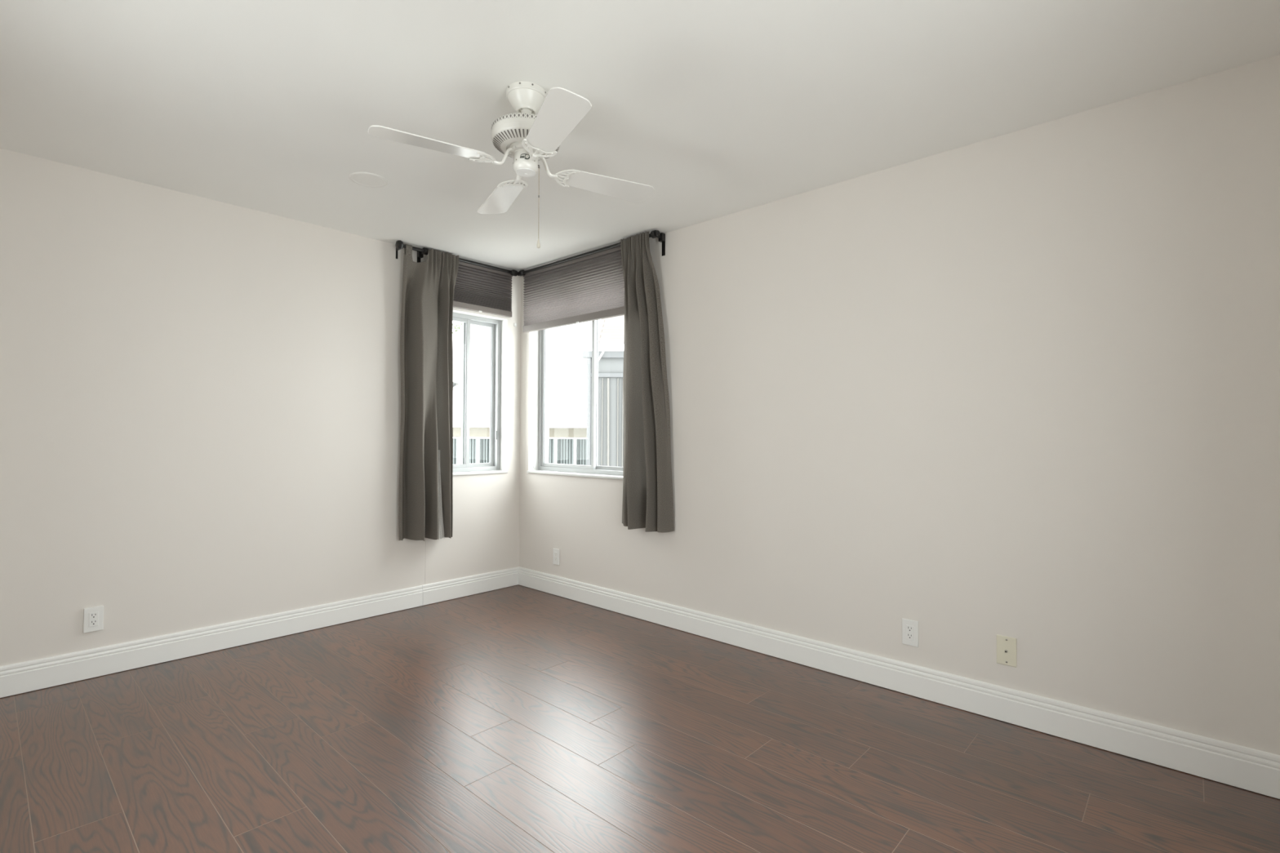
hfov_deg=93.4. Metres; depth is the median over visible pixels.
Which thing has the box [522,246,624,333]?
window shade
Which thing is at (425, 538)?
trim
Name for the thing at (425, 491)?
curtain
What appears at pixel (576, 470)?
window
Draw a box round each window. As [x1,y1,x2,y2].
[452,312,507,475]
[526,320,622,479]
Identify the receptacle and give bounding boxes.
[88,611,98,626]
[554,551,557,561]
[906,624,913,640]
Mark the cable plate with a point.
(1006, 646)
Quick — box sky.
[452,319,623,473]
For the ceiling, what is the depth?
2.20 m
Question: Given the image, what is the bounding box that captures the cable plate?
[996,634,1016,667]
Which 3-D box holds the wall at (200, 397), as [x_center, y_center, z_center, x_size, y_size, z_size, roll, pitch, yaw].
[-2.165,0.022,3.568,0.200,2.490,3.400,-1,-1,42]
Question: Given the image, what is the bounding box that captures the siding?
[600,377,623,466]
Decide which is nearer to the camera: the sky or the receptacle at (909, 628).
the receptacle at (909, 628)
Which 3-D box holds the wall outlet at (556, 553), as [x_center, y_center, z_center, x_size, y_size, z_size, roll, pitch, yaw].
[-0.616,0.957,4.432,0.071,0.116,0.009,-1,-1,42]
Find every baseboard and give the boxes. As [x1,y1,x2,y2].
[0,566,519,697]
[518,566,1279,799]
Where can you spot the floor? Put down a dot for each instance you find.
(517, 718)
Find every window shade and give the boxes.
[453,261,512,317]
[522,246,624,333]
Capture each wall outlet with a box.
[83,605,103,632]
[552,548,559,564]
[902,618,918,647]
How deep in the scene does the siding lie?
6.54 m
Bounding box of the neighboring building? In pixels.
[582,315,624,475]
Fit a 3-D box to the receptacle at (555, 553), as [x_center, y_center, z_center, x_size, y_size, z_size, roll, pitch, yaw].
[-0.618,0.957,4.430,0.034,0.067,0.003,-1,-1,42]
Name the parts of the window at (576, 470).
sash, sill, sash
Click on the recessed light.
(364, 179)
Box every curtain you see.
[398,244,458,541]
[620,231,674,532]
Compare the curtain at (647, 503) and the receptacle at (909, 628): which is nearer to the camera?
the receptacle at (909, 628)
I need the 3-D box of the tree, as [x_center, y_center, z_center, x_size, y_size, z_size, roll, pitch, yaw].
[-7.919,-0.307,19.118,4.667,9.264,4.486,-1,-1,42]
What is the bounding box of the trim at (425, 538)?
[425,537,426,582]
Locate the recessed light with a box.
[348,172,387,187]
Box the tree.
[452,320,462,333]
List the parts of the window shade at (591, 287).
head rail, rail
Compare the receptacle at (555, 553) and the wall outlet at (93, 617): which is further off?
the receptacle at (555, 553)
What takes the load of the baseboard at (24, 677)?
attached to the wall at (200, 397)
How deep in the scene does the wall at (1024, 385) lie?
2.51 m
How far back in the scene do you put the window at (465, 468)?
4.62 m
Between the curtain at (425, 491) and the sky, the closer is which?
the curtain at (425, 491)
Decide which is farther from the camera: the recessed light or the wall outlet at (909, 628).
the recessed light
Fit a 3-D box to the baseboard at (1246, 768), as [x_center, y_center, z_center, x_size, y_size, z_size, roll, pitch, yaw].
[0.632,1.155,3.286,4.300,0.137,0.016,-1,-1,42]
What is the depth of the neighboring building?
6.55 m
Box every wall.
[0,147,520,666]
[519,54,1279,755]
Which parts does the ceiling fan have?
fan blade, fan blade, pull chain, pull knob, fan blade, fan blade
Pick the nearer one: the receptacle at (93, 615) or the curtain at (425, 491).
the receptacle at (93, 615)
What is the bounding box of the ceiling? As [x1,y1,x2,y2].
[0,0,1279,271]
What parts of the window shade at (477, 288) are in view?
rail, head rail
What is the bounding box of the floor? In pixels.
[0,584,1279,852]
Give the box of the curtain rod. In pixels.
[395,230,665,276]
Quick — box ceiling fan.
[368,80,654,248]
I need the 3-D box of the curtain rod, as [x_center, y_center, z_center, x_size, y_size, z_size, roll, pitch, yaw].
[-0.739,-1.142,3.873,1.513,0.140,1.060,-1,-1,42]
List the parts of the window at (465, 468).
sash, sash, sill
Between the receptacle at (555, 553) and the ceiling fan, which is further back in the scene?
the receptacle at (555, 553)
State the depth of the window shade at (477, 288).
4.47 m

